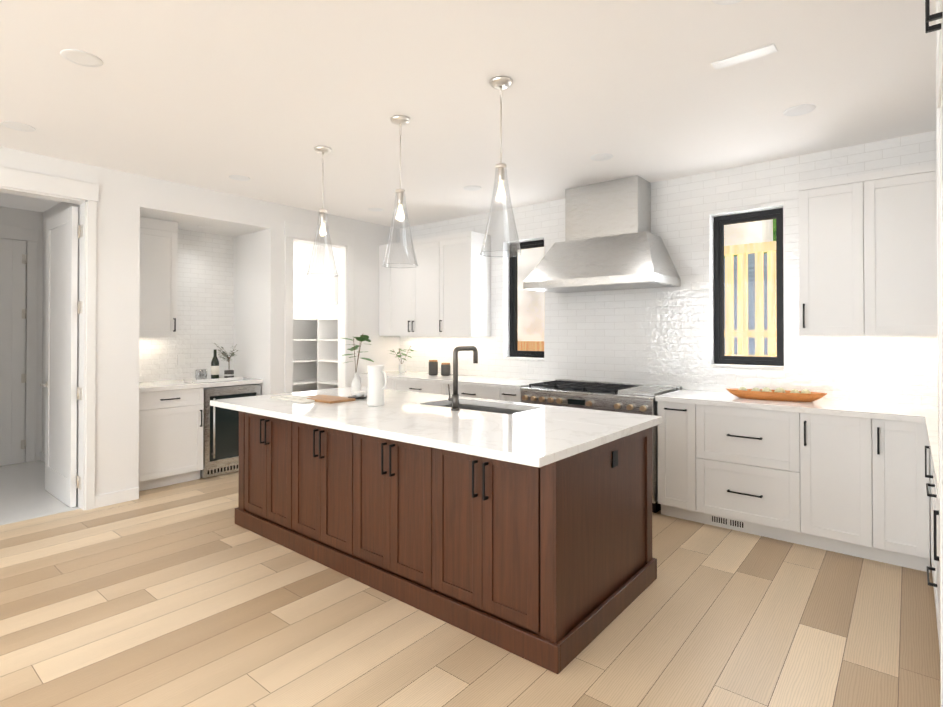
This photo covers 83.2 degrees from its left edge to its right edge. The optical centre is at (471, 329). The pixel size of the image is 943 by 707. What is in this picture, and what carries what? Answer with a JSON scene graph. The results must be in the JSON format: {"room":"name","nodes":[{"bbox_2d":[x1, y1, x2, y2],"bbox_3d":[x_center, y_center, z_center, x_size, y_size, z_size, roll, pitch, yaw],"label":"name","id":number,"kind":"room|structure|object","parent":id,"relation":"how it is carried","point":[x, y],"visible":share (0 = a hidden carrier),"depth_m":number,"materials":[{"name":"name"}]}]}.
{"room":"kitchen","nodes":[
{"label":"kitchen","id":0,"kind":"room"},
{"bbox_2d":[0,206,41,461],"bbox_3d":[-5.630,0.067,5.025,0.100,2.770,2.610,0,-1,40],"label":"wall","id":1,"kind":"structure","parent":0,"point":[22,218],"depth_m":5.91,"materials":[{"name":"white paint"}]},
{"bbox_2d":[0,238,26,465],"bbox_3d":[-5.117,0.242,5.495,0.085,2.420,0.802,0,-1,40],"label":"hall door","id":2,"kind":"structure","parent":1,"relation":"in","point":[13,263],"depth_m":5.72,"materials":[{"name":"white paint"}]},
{"bbox_2d":[0,460,80,524],"bbox_3d":[-5.646,1.488,3.167,2.425,0.100,5.340,0,-1,40],"label":"floor","id":3,"kind":"structure","parent":0,"point":[25,494],"depth_m":4.63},
{"bbox_2d":[41,202,79,470],"bbox_3d":[-3.908,0.069,5.251,2.230,2.770,0.070,0,-1,40],"label":"wall","id":4,"kind":"structure","parent":0,"point":[62,206],"depth_m":5.88,"materials":[{"name":"white paint"}]},
{"bbox_2d":[40,451,77,475],"bbox_3d":[-3.954,1.404,5.224,2.220,0.100,0.014,0,-1,40],"label":"baseboard","id":5,"kind":"structure","parent":4,"relation":"attached to","point":[42,455],"depth_m":5.85,"materials":[{"name":"white paint"}]},
{"bbox_2d":[0,147,399,495],"bbox_3d":[-3.699,0.056,3.634,0.150,2.770,8.520,0,-1,40],"label":"wall","id":6,"kind":"structure","parent":0,"point":[124,198],"depth_m":4.53,"materials":[{"name":"white paint"}]},
{"bbox_2d":[0,167,98,509],"bbox_3d":[-3.463,0.134,3.919,0.194,2.620,1.144,0,-1,40],"label":"door frame","id":7,"kind":"structure","parent":6,"relation":"attached to","point":[84,195],"depth_m":4.27,"materials":[{"name":"white paint"}]},
{"bbox_2d":[40,206,82,507],"bbox_3d":[-3.503,0.225,4.542,0.885,2.440,0.140,0,-1,40],"label":"hall door","id":8,"kind":"structure","parent":6,"relation":"in","point":[64,233],"depth_m":4.49,"materials":[{"name":"white paint"}]},
{"bbox_2d":[95,487,138,507],"bbox_3d":[-2.942,1.397,4.412,0.014,0.100,0.320,0,-1,40],"label":"baseboard","id":9,"kind":"structure","parent":6,"relation":"attached to","point":[112,498],"depth_m":4.40,"materials":[{"name":"white paint"}]},
{"bbox_2d":[284,222,354,392],"bbox_3d":[-1.741,0.165,5.991,0.172,2.590,0.914,0,-1,40],"label":"door frame","id":10,"kind":"structure","parent":6,"relation":"attached to","point":[292,231],"depth_m":6.21,"materials":[{"name":"white paint"}]},
{"bbox_2d":[139,210,262,394],"bbox_3d":[-2.904,0.070,5.305,0.750,2.770,1.290,0,-1,40],"label":"wall","id":11,"kind":"structure","parent":0,"point":[220,284],"depth_m":5.16,"materials":[{"name":"tile"}]},
{"bbox_2d":[139,217,177,336],"bbox_3d":[-3.141,-0.486,5.106,0.380,1.118,0.470,0,-1,40],"label":"upper cabinet","id":12,"kind":"object","parent":11,"relation":"attached to","point":[158,280],"visible":0.62,"depth_m":5.06,"materials":[{"name":"white paint"}]},
{"bbox_2d":[220,353,225,363],"bbox_3d":[-2.747,0.324,5.874,0.005,0.110,0.070,0,-1,40],"label":"electrical outlet plate","id":13,"kind":"object","parent":11,"relation":"attached to","point":[221,359],"depth_m":5.87,"materials":[{"name":"white plastic"}]},
{"bbox_2d":[293,241,323,317],"bbox_3d":[-2.815,0.085,7.260,0.100,2.770,1.800,0,-1,40],"label":"wall","id":14,"kind":"structure","parent":0,"point":[308,296],"depth_m":7.71,"materials":[{"name":"white paint"}]},
{"bbox_2d":[324,246,337,317],"bbox_3d":[-1.600,0.087,7.554,1.600,2.770,0.200,0,-1,40],"label":"wall","id":15,"kind":"structure","parent":0,"point":[330,292],"depth_m":7.82,"materials":[{"name":"white paint"}]},
{"bbox_2d":[0,0,935,228],"bbox_3d":[-2.235,-1.397,2.568,8.480,0.120,8.720,0,-1,40],"label":"ceiling","id":16,"kind":"structure","parent":0,"point":[266,97],"depth_m":2.98,"materials":[{"name":"white paint"}]},
{"bbox_2d":[1,121,35,131],"bbox_3d":[-2.969,-1.328,3.484,0.163,0.004,0.163,0,0,-5],"label":"recessed light","id":17,"kind":"object","parent":16,"relation":"in","point":[12,125],"depth_m":3.48,"materials":[{"name":"white paint"}]},
{"bbox_2d":[60,49,102,66],"bbox_3d":[-1.920,-1.335,2.619,0.163,0.004,0.163,0,0,-5],"label":"recessed light","id":18,"kind":"object","parent":16,"relation":"in","point":[82,58],"depth_m":2.62,"materials":[{"name":"white paint"}]},
{"bbox_2d":[229,175,249,180],"bbox_3d":[-2.021,-1.319,4.634,0.163,0.004,0.163,0,0,-5],"label":"recessed light","id":19,"kind":"object","parent":16,"relation":"in","point":[235,177],"depth_m":4.62,"materials":[{"name":"white paint"}]},
{"bbox_2d":[306,146,338,276],"bbox_3d":[-1.092,-0.860,3.903,0.229,0.932,0.229,0,-1,40],"label":"pendant light","id":20,"kind":"object","parent":16,"relation":"hanging from","point":[322,150],"visible":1,"depth_m":3.89,"materials":[{"name":"clear glass"}]},
{"bbox_2d":[368,208,383,210],"bbox_3d":[-1.048,-1.309,5.814,0.163,0.004,0.163,0,0,-5],"label":"recessed light","id":21,"kind":"object","parent":16,"relation":"in","point":[371,209],"depth_m":5.81,"materials":[{"name":"white paint"}]},
{"bbox_2d":[382,115,417,267],"bbox_3d":[-0.450,-0.865,3.361,0.229,0.932,0.229,0,-1,40],"label":"pendant light","id":22,"kind":"object","parent":16,"relation":"hanging from","point":[400,120],"visible":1,"depth_m":3.35,"materials":[{"name":"clear glass"}]},
{"bbox_2d":[463,185,480,190],"bbox_3d":[0.008,-1.316,4.957,0.163,0.004,0.163,0,0,-5],"label":"recessed light","id":23,"kind":"object","parent":16,"relation":"in","point":[472,187],"depth_m":4.96,"materials":[{"name":"white paint"}]},
{"bbox_2d":[480,76,521,256],"bbox_3d":[0.159,-0.869,2.858,0.229,0.932,0.229,0,-1,40],"label":"pendant light","id":24,"kind":"object","parent":16,"relation":"hanging from","point":[500,83],"visible":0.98,"depth_m":2.84,"materials":[{"name":"clear glass"}]},
{"bbox_2d":[590,153,612,160],"bbox_3d":[1.000,-1.323,4.087,0.163,0.004,0.163,0,0,-5],"label":"recessed light","id":25,"kind":"object","parent":16,"relation":"in","point":[602,156],"depth_m":4.09,"materials":[{"name":"white paint"}]},
{"bbox_2d":[711,44,777,69],"bbox_3d":[1.334,-1.334,2.606,0.278,0.004,0.078,0,-1,40],"label":"recessed light","id":26,"kind":"object","parent":16,"relation":"in","point":[769,49],"depth_m":2.59,"materials":[{"name":"white paint"}]},
{"bbox_2d":[783,104,815,115],"bbox_3d":[1.992,-1.330,3.230,0.163,0.004,0.163,0,0,-5],"label":"recessed light","id":27,"kind":"object","parent":16,"relation":"in","point":[797,110],"depth_m":3.23,"materials":[{"name":"white paint"}]},
{"bbox_2d":[0,471,939,706],"bbox_3d":[-2.235,1.483,2.545,8.480,0.100,8.720,0,-1,40],"label":"floor","id":28,"kind":"structure","parent":0,"point":[189,594],"depth_m":2.52,"materials":[{"name":"brown wood"}]},
{"bbox_2d":[139,388,203,490],"bbox_3d":[-2.996,1.008,5.065,0.640,0.890,0.610,0,-1,40],"label":"base cabinet","id":29,"kind":"object","parent":28,"relation":"on","point":[171,422],"visible":0.73,"depth_m":4.90,"materials":[{"name":"white paint"}]},
{"bbox_2d":[139,377,262,392],"bbox_3d":[-2.811,0.544,5.303,0.628,0.039,1.206,0,-1,40],"label":"countertop","id":30,"kind":"structure","parent":29,"relation":"on","point":[153,386],"depth_m":5.12,"materials":[{"name":"stone"}]},
{"bbox_2d":[183,345,242,382],"bbox_3d":[-2.621,0.330,5.418,0.260,0.390,0.528,0,-1,40],"label":"tray","id":31,"kind":"object","parent":30,"relation":"on","point":[227,376],"visible":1,"depth_m":5.38,"materials":[{"name":"white ceramic"}]},
{"bbox_2d":[200,384,260,477],"bbox_3d":[-2.605,1.011,5.526,0.657,0.860,0.585,0,-1,40],"label":"wine fridge","id":32,"kind":"object","parent":28,"relation":"on","point":[220,441],"visible":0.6,"depth_m":5.27,"materials":[{"name":"silver metal"}]},
{"bbox_2d":[293,318,316,391],"bbox_3d":[-2.599,0.658,7.153,0.360,1.622,1.678,0,-1,40],"label":"pantry shelving","id":33,"kind":"object","parent":28,"relation":"on","point":[315,353],"depth_m":7.63,"materials":[{"name":"white paint"}]},
{"bbox_2d":[317,318,337,389],"bbox_3d":[-1.605,0.659,7.189,1.128,1.622,0.358,0,-1,40],"label":"pantry shelving","id":34,"kind":"object","parent":28,"relation":"on","point":[327,328],"depth_m":7.50,"materials":[{"name":"white paint"}]},
{"bbox_2d":[365,377,396,389],"bbox_3d":[-0.839,1.018,6.380,0.500,0.890,0.628,0,-1,40],"label":"base cabinet","id":35,"kind":"object","parent":28,"relation":"on","point":[391,384],"depth_m":6.05,"materials":[{"name":"white paint"}]},
{"bbox_2d":[397,380,444,394],"bbox_3d":[-0.399,1.015,6.017,0.879,0.890,0.628,0,-1,40],"label":"base cabinet","id":36,"kind":"object","parent":28,"relation":"on","point":[413,386],"depth_m":5.73,"materials":[{"name":"white paint"}]},
{"bbox_2d":[359,371,548,389],"bbox_3d":[-0.242,0.549,5.878,2.320,0.039,0.650,0,-1,40],"label":"countertop","id":37,"kind":"structure","parent":36,"relation":"on","point":[496,382],"depth_m":5.56,"materials":[{"name":"stone"}]},
{"bbox_2d":[390,346,416,373],"bbox_3d":[-0.843,0.365,6.431,0.354,0.335,0.281,0,-1,40],"label":"potted plant","id":38,"kind":"object","parent":37,"relation":"on","point":[401,368],"visible":1,"depth_m":6.38,"materials":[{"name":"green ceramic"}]},
{"bbox_2d":[429,360,437,374],"bbox_3d":[-0.443,0.443,6.157,0.108,0.176,0.108,0,-1,40],"label":"canister","id":39,"kind":"object","parent":37,"relation":"on","point":[433,367],"visible":1,"depth_m":6.11,"materials":[{"name":"grey ceramic"}]},
{"bbox_2d":[441,363,449,375],"bbox_3d":[-0.296,0.457,6.100,0.108,0.146,0.108,0,-1,40],"label":"canister","id":40,"kind":"object","parent":37,"relation":"on","point":[445,369],"visible":1,"depth_m":6.05,"materials":[{"name":"grey ceramic"}]},
{"bbox_2d":[235,404,656,673],"bbox_3d":[-0.349,0.995,3.501,2.744,0.890,1.132,0,-1,40],"label":"kitchen island","id":41,"kind":"object","parent":28,"relation":"on","point":[551,567],"visible":0.77,"depth_m":2.68,"materials":[{"name":"brown wood"}]},
{"bbox_2d":[210,386,661,467],"bbox_3d":[-0.390,0.529,3.462,2.790,0.039,1.330,0,-1,40],"label":"island countertop","id":42,"kind":"structure","parent":41,"relation":"on","point":[537,435],"depth_m":2.91,"materials":[{"name":"stone"}]},
{"bbox_2d":[270,391,366,403],"bbox_3d":[-1.105,0.488,3.939,0.600,0.049,0.495,0,-1,40],"label":"cutting board","id":43,"kind":"object","parent":42,"relation":"on","point":[329,399],"visible":1,"depth_m":3.82,"materials":[{"name":"brown wood"}]},
{"bbox_2d":[342,334,373,394],"bbox_3d":[-0.901,0.274,4.128,0.243,0.480,0.280,0,-1,40],"label":"bud vase","id":44,"kind":"object","parent":42,"relation":"on","point":[355,385],"visible":0.98,"depth_m":4.13,"materials":[{"name":"white ceramic"}]},
{"bbox_2d":[367,365,386,405],"bbox_3d":[-0.626,0.376,3.548,0.152,0.268,0.114,0,-1,40],"label":"pitcher","id":45,"kind":"object","parent":42,"relation":"on","point":[376,387],"visible":1,"depth_m":3.51,"materials":[{"name":"white ceramic"}]},
{"bbox_2d":[448,346,477,410],"bbox_3d":[-0.051,0.308,3.417,0.082,0.400,0.242,0,-1,40],"label":"faucet","id":46,"kind":"object","parent":42,"relation":"on","point":[454,398],"visible":1,"depth_m":3.33,"materials":[{"name":"grey metal"}]},
{"bbox_2d":[445,384,504,400],"bbox_3d":[0.180,1.011,5.540,0.859,0.890,0.628,0,-1,40],"label":"base cabinet","id":47,"kind":"object","parent":28,"relation":"on","point":[464,391],"depth_m":5.23,"materials":[{"name":"white paint"}]},
{"bbox_2d":[505,389,520,401],"bbox_3d":[0.537,1.009,5.246,0.304,0.890,0.628,0,-1,40],"label":"base cabinet","id":48,"kind":"object","parent":28,"relation":"on","point":[512,395],"depth_m":4.96,"materials":[{"name":"white paint"}]},
{"bbox_2d":[520,379,680,512],"bbox_3d":[1.117,0.972,4.713,1.230,0.955,0.709,0,-1,40],"label":"range","id":49,"kind":"object","parent":28,"relation":"on","point":[634,398],"visible":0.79,"depth_m":4.46,"materials":[{"name":"silver metal"}]},
{"bbox_2d":[658,401,697,521],"bbox_3d":[1.744,1.001,4.250,0.285,0.890,0.628,0,-1,40],"label":"base cabinet","id":50,"kind":"object","parent":28,"relation":"on","point":[678,429],"depth_m":4.01,"materials":[{"name":"white paint"}]},
{"bbox_2d":[655,389,922,422],"bbox_3d":[2.224,0.532,3.845,1.560,0.039,0.650,0,-1,40],"label":"countertop","id":51,"kind":"structure","parent":50,"relation":"on","point":[833,407],"depth_m":3.60,"materials":[{"name":"stone"}]},
{"bbox_2d":[726,387,826,401],"bbox_3d":[2.206,0.467,3.869,0.641,0.090,0.214,0,-1,40],"label":"dough bowl","id":52,"kind":"object","parent":51,"relation":"on","point":[782,394],"visible":1,"depth_m":3.81,"materials":[{"name":"brown wood"}]},
{"bbox_2d":[698,405,813,546],"bbox_3d":[2.109,0.999,3.950,0.779,0.890,0.628,0,-1,40],"label":"base cabinet","id":53,"kind":"object","parent":28,"relation":"on","point":[756,467],"depth_m":3.67,"materials":[{"name":"white paint"}]},
{"bbox_2d":[814,414,889,563],"bbox_3d":[2.533,0.996,3.600,0.439,0.890,0.628,0,-1,40],"label":"base cabinet","id":54,"kind":"object","parent":28,"relation":"on","point":[853,486],"depth_m":3.33,"materials":[{"name":"white paint"}]},
{"bbox_2d":[886,420,929,571],"bbox_3d":[2.737,0.995,3.432,0.328,0.890,0.628,0,-1,40],"label":"base cabinet","id":55,"kind":"object","parent":28,"relation":"on","point":[907,500],"depth_m":3.16,"materials":[{"name":"white paint"}]},
{"bbox_2d":[925,446,928,569],"bbox_3d":[3.092,0.992,3.094,0.648,0.890,0.682,0,-1,40],"label":"base cabinet","id":56,"kind":"object","parent":28,"relation":"on","point":[926,447],"depth_m":2.70,"materials":[{"name":"white paint"}]},
{"bbox_2d":[929,455,932,585],"bbox_3d":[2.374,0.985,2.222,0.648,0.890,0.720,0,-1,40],"label":"base cabinet","id":57,"kind":"object","parent":28,"relation":"on","point":[931,467],"depth_m":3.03,"materials":[{"name":"white paint"}]},
{"bbox_2d":[919,405,938,497],"bbox_3d":[2.522,0.521,2.423,0.670,0.039,2.464,0,-1,40],"label":"countertop","id":58,"kind":"structure","parent":57,"relation":"on","point":[927,415],"depth_m":2.59,"materials":[{"name":"stone"}]},
{"bbox_2d":[929,0,942,706],"bbox_3d":[1.462,0.172,1.138,0.668,2.500,0.859,0,-1,40],"label":"tall cabinet","id":59,"kind":"object","parent":28,"relation":"on","point":[938,18],"depth_m":1.63,"materials":[{"name":"white paint"}]},
{"bbox_2d":[933,472,939,649],"bbox_3d":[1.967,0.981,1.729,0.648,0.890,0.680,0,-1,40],"label":"base cabinet","id":60,"kind":"object","parent":28,"relation":"on","point":[934,503],"depth_m":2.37,"materials":[{"name":"white paint"}]},
{"bbox_2d":[941,0,942,419],"bbox_3d":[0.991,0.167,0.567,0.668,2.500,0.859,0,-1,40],"label":"tall cabinet","id":61,"kind":"object","parent":28,"relation":"on","point":[941,0],"depth_m":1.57,"materials":[{"name":"white paint"}]},
{"bbox_2d":[400,131,937,543],"bbox_3d":[1.382,0.068,5.096,6.130,2.770,0.200,0,-1,40],"label":"tiled wall","id":62,"kind":"structure","parent":0,"point":[660,336],"depth_m":4.56,"materials":[{"name":"tile"}]},
{"bbox_2d":[387,236,442,335],"bbox_3d":[-0.565,-0.480,6.347,0.940,1.124,0.348,0,-1,40],"label":"upper cabinet","id":63,"kind":"object","parent":62,"relation":"attached to","point":[414,294],"depth_m":6.19,"materials":[{"name":"white paint"}]},
{"bbox_2d":[443,231,490,335],"bbox_3d":[-0.094,-0.483,5.959,0.520,1.124,0.348,0,-1,40],"label":"upper cabinet","id":64,"kind":"object","parent":62,"relation":"attached to","point":[443,288],"depth_m":5.79,"materials":[{"name":"white paint"}]},
{"bbox_2d":[503,240,543,360],"bbox_3d":[0.604,-0.312,5.720,0.516,1.276,0.192,0,-1,40],"label":"window","id":65,"kind":"structure","parent":62,"relation":"in","point":[515,354],"depth_m":5.88,"materials":[{"name":"black metal"}]},
{"bbox_2d":[523,175,680,292],"bbox_3d":[1.146,-0.842,4.762,1.220,0.951,0.620,0,-1,40],"label":"range hood","id":66,"kind":"object","parent":62,"relation":"attached to","point":[611,242],"visible":1,"depth_m":4.65,"materials":[{"name":"silver metal"}]},
{"bbox_2d":[726,373,734,386],"bbox_3d":[2.123,0.417,4.349,0.070,0.110,0.005,0,-1,40],"label":"electrical outlet plate","id":67,"kind":"object","parent":62,"relation":"attached to","point":[730,379],"depth_m":4.35,"materials":[{"name":"white plastic"}]},
{"bbox_2d":[710,208,783,369],"bbox_3d":[2.263,-0.323,4.352,0.536,1.276,0.192,0,-1,40],"label":"window","id":68,"kind":"structure","parent":62,"relation":"in","point":[721,359],"depth_m":4.40,"materials":[{"name":"black metal"}]},
{"bbox_2d":[798,172,877,334],"bbox_3d":[2.587,-0.493,3.749,0.430,1.070,0.348,0,-1,40],"label":"upper cabinet","id":69,"kind":"object","parent":62,"relation":"attached to","point":[867,253],"depth_m":3.61,"materials":[{"name":"white paint"}]},
{"bbox_2d":[878,163,937,334],"bbox_3d":[2.857,-0.495,3.526,0.510,1.070,0.348,0,-1,40],"label":"upper cabinet","id":70,"kind":"object","parent":62,"relation":"attached to","point":[907,196],"depth_m":3.38,"materials":[{"name":"white paint"}]},
{"label":"outside","id":71,"kind":"structure","parent":0,"visible":0},
{"bbox_2d":[518,247,543,357],"bbox_3d":[0.012,-1.256,10.228,5.100,6.500,0.800,0,-1,40],"label":"neighbour stucco","id":72,"kind":"structure","parent":71,"point":[535,338],"depth_m":9.60,"materials":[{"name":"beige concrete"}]},
{"bbox_2d":[724,219,775,257],"bbox_3d":[6.089,-3.307,10.227,4.500,4.000,3.235,0,-1,40],"label":"foliage","id":73,"kind":"object","parent":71,"point":[774,228],"depth_m":9.88,"materials":[{"name":"green plant"}]},
{"bbox_2d":[724,219,776,365],"bbox_3d":[4.102,-0.976,7.747,3.765,5.500,1.420,0,-1,40],"label":"fence","id":74,"kind":"object","parent":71,"point":[747,239],"depth_m":7.28,"materials":[{"name":"paint"}]},
{"bbox_2d":[724,253,776,365],"bbox_3d":[6.497,0.103,11.480,5.500,3.800,0.200,0,-1,40],"label":"siding","id":75,"kind":"object","parent":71,"point":[751,295],"depth_m":11.65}
]}

